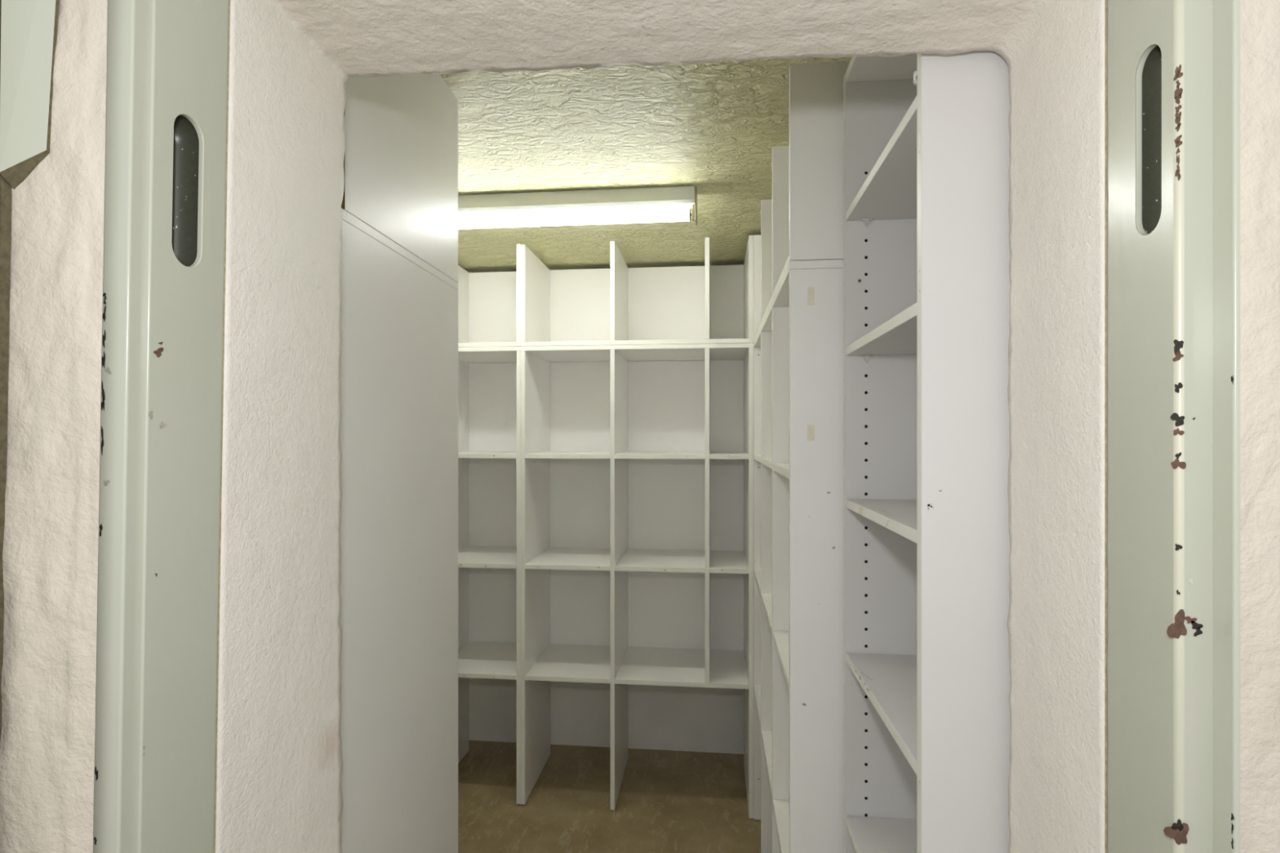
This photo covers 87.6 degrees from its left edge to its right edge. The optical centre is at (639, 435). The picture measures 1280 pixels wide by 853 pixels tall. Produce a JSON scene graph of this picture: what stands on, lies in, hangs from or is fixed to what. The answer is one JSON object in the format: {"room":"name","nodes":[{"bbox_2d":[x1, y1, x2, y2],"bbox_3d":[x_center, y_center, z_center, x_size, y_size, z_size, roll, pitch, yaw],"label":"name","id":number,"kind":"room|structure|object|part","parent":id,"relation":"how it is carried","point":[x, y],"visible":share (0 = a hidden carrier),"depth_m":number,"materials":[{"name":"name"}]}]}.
{"room":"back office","nodes":[
{"label":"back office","id":0,"kind":"room"},
{"bbox_2d":[469,360,743,754],"bbox_3d":[-0.336,0.329,3.180,2.682,2.243,0.100,0,0,6],"label":"wall","id":1,"kind":"structure","parent":0,"point":[660,717],"depth_m":3.10,"materials":[{"name":"white paint"}]},
{"bbox_2d":[457,740,760,852],"bbox_3d":[-0.323,1.490,0.727,4.000,0.080,4.975,0,0,6],"label":"floor","id":2,"kind":"structure","parent":0,"point":[668,801],"depth_m":2.62,"materials":[{"name":"paint"}]},
{"bbox_2d":[339,208,457,852],"bbox_3d":[-0.848,0.548,1.269,0.820,1.796,0.583,0,0,5],"label":"storage cabinet","id":3,"kind":"object","parent":2,"relation":"on","point":[398,434],"visible":0.31,"depth_m":1.22,"materials":[{"name":"white wood"}]},
{"bbox_2d":[341,74,457,282],"bbox_3d":[-0.845,-0.559,1.313,0.820,0.417,0.494,0,0,5],"label":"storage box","id":4,"kind":"object","parent":3,"relation":"on","point":[401,157],"visible":0.23,"depth_m":1.26,"materials":[{"name":"white wood"}]},
{"bbox_2d":[457,346,520,804],"bbox_3d":[-0.815,0.546,2.862,0.745,1.795,0.413,0,0,6],"label":"shelving unit","id":5,"kind":"object","parent":2,"relation":"on","point":[489,388],"visible":0.34,"depth_m":3.04,"materials":[{"name":"white wood"}]},
{"bbox_3d":[-0.635,0.948,2.838,0.346,0.018,0.404,0,0,6],"label":"shelf","id":6,"kind":"part","parent":5,"relation":"part of","materials":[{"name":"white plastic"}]},
{"bbox_3d":[-0.635,0.512,2.838,0.346,0.018,0.404,0,0,6],"label":"shelf","id":7,"kind":"part","parent":5,"relation":"part of","materials":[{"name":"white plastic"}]},
{"bbox_3d":[-0.635,0.079,2.838,0.346,0.018,0.404,0,0,6],"label":"shelf","id":8,"kind":"part","parent":5,"relation":"part of","materials":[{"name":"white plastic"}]},
{"bbox_2d":[457,244,520,347],"bbox_3d":[-0.816,-0.552,2.862,0.744,0.401,0.413,0,0,6],"label":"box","id":9,"kind":"object","parent":5,"relation":"on","point":[489,303],"visible":0.26,"depth_m":3.04,"materials":[{"name":"white wood"}]},
{"bbox_3d":[-0.613,-0.558,3.043,0.346,0.379,0.007,0,0,6],"label":"panel","id":10,"kind":"part","parent":9,"relation":"part of","materials":[{"name":"white plastic"}]},
{"bbox_3d":[-0.454,-0.552,2.822,0.017,0.401,0.413,0,0,6],"label":"panel","id":11,"kind":"part","parent":9,"relation":"part of","materials":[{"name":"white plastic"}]},
{"bbox_3d":[-0.613,0.312,3.043,0.346,1.290,0.007,0,0,6],"label":"panel","id":12,"kind":"part","parent":5,"relation":"part of","materials":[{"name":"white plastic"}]},
{"bbox_3d":[-0.454,0.555,2.822,0.017,1.778,0.413,0,0,6],"label":"panel","id":13,"kind":"part","parent":5,"relation":"part of","materials":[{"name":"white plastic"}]},
{"bbox_2d":[520,342,753,818],"bbox_3d":[0.003,0.546,2.772,0.901,1.795,0.413,0,0,6],"label":"shelving unit","id":14,"kind":"object","parent":2,"relation":"on","point":[637,477],"visible":1,"depth_m":2.93,"materials":[{"name":"white wood"}]},
{"bbox_3d":[-0.436,0.555,2.820,0.017,1.778,0.413,0,0,6],"label":"panel","id":15,"kind":"part","parent":14,"relation":"part of","materials":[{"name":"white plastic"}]},
{"bbox_3d":[-0.261,0.948,2.797,0.337,0.018,0.404,0,0,6],"label":"shelf","id":16,"kind":"part","parent":14,"relation":"part of","materials":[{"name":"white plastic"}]},
{"bbox_3d":[-0.261,0.512,2.797,0.337,0.018,0.404,0,0,6],"label":"shelf","id":17,"kind":"part","parent":14,"relation":"part of","materials":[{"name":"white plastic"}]},
{"bbox_3d":[-0.261,0.079,2.797,0.337,0.018,0.404,0,0,6],"label":"shelf","id":18,"kind":"part","parent":14,"relation":"part of","materials":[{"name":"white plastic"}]},
{"bbox_3d":[-0.238,0.312,3.002,0.337,1.290,0.007,0,0,6],"label":"panel","id":19,"kind":"part","parent":14,"relation":"part of","materials":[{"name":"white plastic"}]},
{"bbox_2d":[520,235,753,346],"bbox_3d":[0.003,-0.555,2.772,0.900,0.406,0.413,0,0,6],"label":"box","id":20,"kind":"object","parent":14,"relation":"on","point":[620,304],"visible":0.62,"depth_m":2.95,"materials":[{"name":"white wood"}]},
{"bbox_3d":[-0.436,-0.551,2.820,0.017,0.398,0.413,0,0,6],"label":"panel","id":21,"kind":"part","parent":20,"relation":"part of","materials":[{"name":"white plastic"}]},
{"bbox_3d":[-0.238,-0.559,3.002,0.337,0.381,0.007,0,0,6],"label":"panel","id":22,"kind":"part","parent":20,"relation":"part of","materials":[{"name":"white plastic"}]},
{"bbox_3d":[0.119,-0.559,2.963,0.346,0.381,0.007,0,0,6],"label":"panel","id":23,"kind":"part","parent":20,"relation":"part of","materials":[{"name":"white plastic"}]},
{"bbox_3d":[0.382,-0.559,2.934,0.147,0.381,0.007,0,0,6],"label":"panel","id":24,"kind":"part","parent":20,"relation":"part of","materials":[{"name":"white plastic"}]},
{"bbox_3d":[0.442,-0.555,2.725,0.017,0.406,0.413,0,0,6],"label":"panel","id":25,"kind":"part","parent":20,"relation":"part of","materials":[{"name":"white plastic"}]},
{"bbox_3d":[0.097,0.512,2.758,0.346,0.018,0.404,0,0,6],"label":"shelf","id":26,"kind":"part","parent":14,"relation":"part of","materials":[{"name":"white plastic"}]},
{"bbox_3d":[0.097,0.079,2.758,0.346,0.018,0.404,0,0,6],"label":"shelf","id":27,"kind":"part","parent":14,"relation":"part of","materials":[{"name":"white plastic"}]},
{"bbox_3d":[0.119,0.312,2.963,0.346,1.290,0.007,0,0,6],"label":"panel","id":28,"kind":"part","parent":14,"relation":"part of","materials":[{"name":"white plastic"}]},
{"bbox_3d":[0.178,0.948,2.749,0.511,0.018,0.404,0,0,6],"label":"shelf","id":29,"kind":"part","parent":14,"relation":"part of","materials":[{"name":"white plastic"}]},
{"bbox_3d":[0.382,0.312,2.934,0.147,1.290,0.007,0,0,6],"label":"panel","id":30,"kind":"part","parent":14,"relation":"part of","materials":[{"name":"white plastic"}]},
{"bbox_3d":[0.359,0.512,2.730,0.147,0.018,0.404,0,0,6],"label":"shelf","id":31,"kind":"part","parent":14,"relation":"part of","materials":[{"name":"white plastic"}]},
{"bbox_3d":[0.359,0.079,2.730,0.147,0.018,0.404,0,0,6],"label":"shelf","id":32,"kind":"part","parent":14,"relation":"part of","materials":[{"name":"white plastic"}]},
{"bbox_3d":[0.442,0.555,2.725,0.017,1.778,0.413,0,0,6],"label":"panel","id":33,"kind":"part","parent":14,"relation":"part of","materials":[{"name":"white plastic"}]},
{"bbox_2d":[753,259,843,852],"bbox_3d":[0.561,0.547,1.911,0.394,1.794,1.201,0,0,6],"label":"shelving unit","id":34,"kind":"object","parent":2,"relation":"on","point":[798,343],"visible":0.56,"depth_m":1.33,"materials":[{"name":"white wood"}]},
{"bbox_3d":[0.625,0.555,2.499,0.394,1.777,0.017,0,0,6],"label":"panel","id":35,"kind":"part","parent":34,"relation":"part of","materials":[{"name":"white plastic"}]},
{"bbox_3d":[0.600,0.948,2.305,0.385,0.018,0.374,0,0,6],"label":"shelf","id":36,"kind":"part","parent":34,"relation":"part of","materials":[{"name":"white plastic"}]},
{"bbox_3d":[0.600,0.512,2.305,0.385,0.018,0.374,0,0,6],"label":"shelf","id":37,"kind":"part","parent":34,"relation":"part of","materials":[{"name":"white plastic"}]},
{"bbox_3d":[0.600,0.079,2.305,0.385,0.018,0.374,0,0,6],"label":"shelf","id":38,"kind":"part","parent":34,"relation":"part of","materials":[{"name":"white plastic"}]},
{"bbox_3d":[0.557,0.948,1.912,0.385,0.018,0.382,0,0,6],"label":"shelf","id":39,"kind":"part","parent":34,"relation":"part of","materials":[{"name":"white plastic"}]},
{"bbox_3d":[0.557,0.512,1.912,0.385,0.018,0.382,0,0,6],"label":"shelf","id":40,"kind":"part","parent":34,"relation":"part of","materials":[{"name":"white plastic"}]},
{"bbox_3d":[0.557,0.079,1.912,0.385,0.018,0.382,0,0,6],"label":"shelf","id":41,"kind":"part","parent":34,"relation":"part of","materials":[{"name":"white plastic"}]},
{"bbox_3d":[0.514,0.948,1.518,0.386,0.018,0.375,0,0,6],"label":"shelf","id":42,"kind":"part","parent":34,"relation":"part of","materials":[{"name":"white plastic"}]},
{"bbox_3d":[0.514,0.512,1.518,0.385,0.018,0.375,0,0,6],"label":"shelf","id":43,"kind":"part","parent":34,"relation":"part of","materials":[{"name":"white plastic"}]},
{"bbox_3d":[0.514,0.079,1.518,0.385,0.018,0.375,0,0,6],"label":"shelf","id":44,"kind":"part","parent":34,"relation":"part of","materials":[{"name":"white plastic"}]},
{"bbox_2d":[753,60,849,342],"bbox_3d":[0.561,-0.554,1.911,0.394,0.404,1.201,0,0,6],"label":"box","id":45,"kind":"object","parent":34,"relation":"on","point":[802,220],"visible":0.26,"depth_m":1.33,"materials":[{"name":"white wood"}]},
{"bbox_3d":[0.625,-0.554,2.499,0.394,0.404,0.017,0,0,6],"label":"panel","id":46,"kind":"part","parent":45,"relation":"part of","materials":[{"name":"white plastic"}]},
{"bbox_3d":[0.497,-0.548,1.322,0.394,0.392,0.017,0,0,6],"label":"panel","id":47,"kind":"part","parent":45,"relation":"part of","materials":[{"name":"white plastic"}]},
{"bbox_3d":[0.497,0.555,1.322,0.394,1.777,0.017,0,0,6],"label":"panel","id":48,"kind":"part","parent":34,"relation":"part of","materials":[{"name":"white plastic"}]},
{"bbox_2d":[843,50,1010,852],"bbox_3d":[0.514,0.376,1.029,0.305,2.136,0.484,0,0,6],"label":"bookcase","id":49,"kind":"object","parent":2,"relation":"on","point":[926,726],"visible":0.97,"depth_m":0.80,"materials":[{"name":"white wood"}]},
{"bbox_3d":[0.538,0.376,1.261,0.296,2.136,0.018,0,0,6],"label":"panel","id":50,"kind":"part","parent":49,"relation":"part of","materials":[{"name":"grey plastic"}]},
{"bbox_3d":[0.512,0.728,1.030,0.292,0.018,0.446,0,0,6],"label":"shelf","id":51,"kind":"part","parent":49,"relation":"part of","materials":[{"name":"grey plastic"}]},
{"bbox_3d":[0.511,0.416,1.030,0.292,0.023,0.446,0,0,6],"label":"shelf","id":52,"kind":"part","parent":49,"relation":"part of","materials":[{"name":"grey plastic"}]},
{"bbox_3d":[0.511,0.127,1.030,0.292,0.019,0.446,0,0,6],"label":"shelf","id":53,"kind":"part","parent":49,"relation":"part of","materials":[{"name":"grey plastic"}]},
{"bbox_3d":[0.512,-0.159,1.030,0.292,0.019,0.446,0,0,6],"label":"shelf","id":54,"kind":"part","parent":49,"relation":"part of","materials":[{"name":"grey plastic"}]},
{"bbox_3d":[0.512,-0.415,1.030,0.292,0.018,0.446,0,0,6],"label":"shelf","id":55,"kind":"part","parent":49,"relation":"part of","materials":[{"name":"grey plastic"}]},
{"bbox_3d":[0.487,0.376,0.798,0.296,2.136,0.018,0,0,6],"label":"panel","id":56,"kind":"part","parent":49,"relation":"part of","materials":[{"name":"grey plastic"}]},
{"bbox_2d":[0,0,1279,852],"bbox_3d":[-0.327,0.125,0.694,4.002,2.650,0.363,0,0,6],"label":"wall","id":57,"kind":"structure","parent":0,"point":[280,761],"depth_m":0.68,"materials":[{"name":"beige paint"}]},
{"bbox_2d":[0,0,59,741],"bbox_3d":[-0.915,0.405,0.565,0.898,2.050,0.053,0,0,6],"label":"door","id":58,"kind":"structure","parent":57,"relation":"in","point":[28,28],"depth_m":0.54,"materials":[{"name":"green paint"}]},
{"bbox_3d":[-0.490,-0.326,0.539,0.047,0.248,0.012,0,0,6],"label":"hinge plate","id":59,"kind":"part","parent":58,"relation":"part of","materials":[{"name":"green paint"}]},
{"bbox_2d":[93,0,1239,852],"bbox_3d":[-0.005,0.445,0.569,0.934,2.010,0.117,0,0,5],"label":"door frame","id":60,"kind":"structure","parent":57,"relation":"attached to","point":[1172,67],"depth_m":0.55,"materials":[{"name":"green paint"}]},
{"bbox_2d":[440,56,851,272],"bbox_3d":[-0.460,-0.823,2.049,2.682,0.100,2.375,0,0,6],"label":"ceiling","id":61,"kind":"structure","parent":0,"point":[713,127],"depth_m":1.78,"materials":[{"name":"paint"}]},
{"bbox_2d":[457,186,697,229],"bbox_3d":[-0.434,-0.719,2.152,1.230,0.110,0.061,0,0,6],"label":"fluorescent light","id":62,"kind":"object","parent":61,"relation":"attached to","point":[658,204],"visible":0.55,"depth_m":2.10,"materials":[{"name":"white plastic"}]}
]}

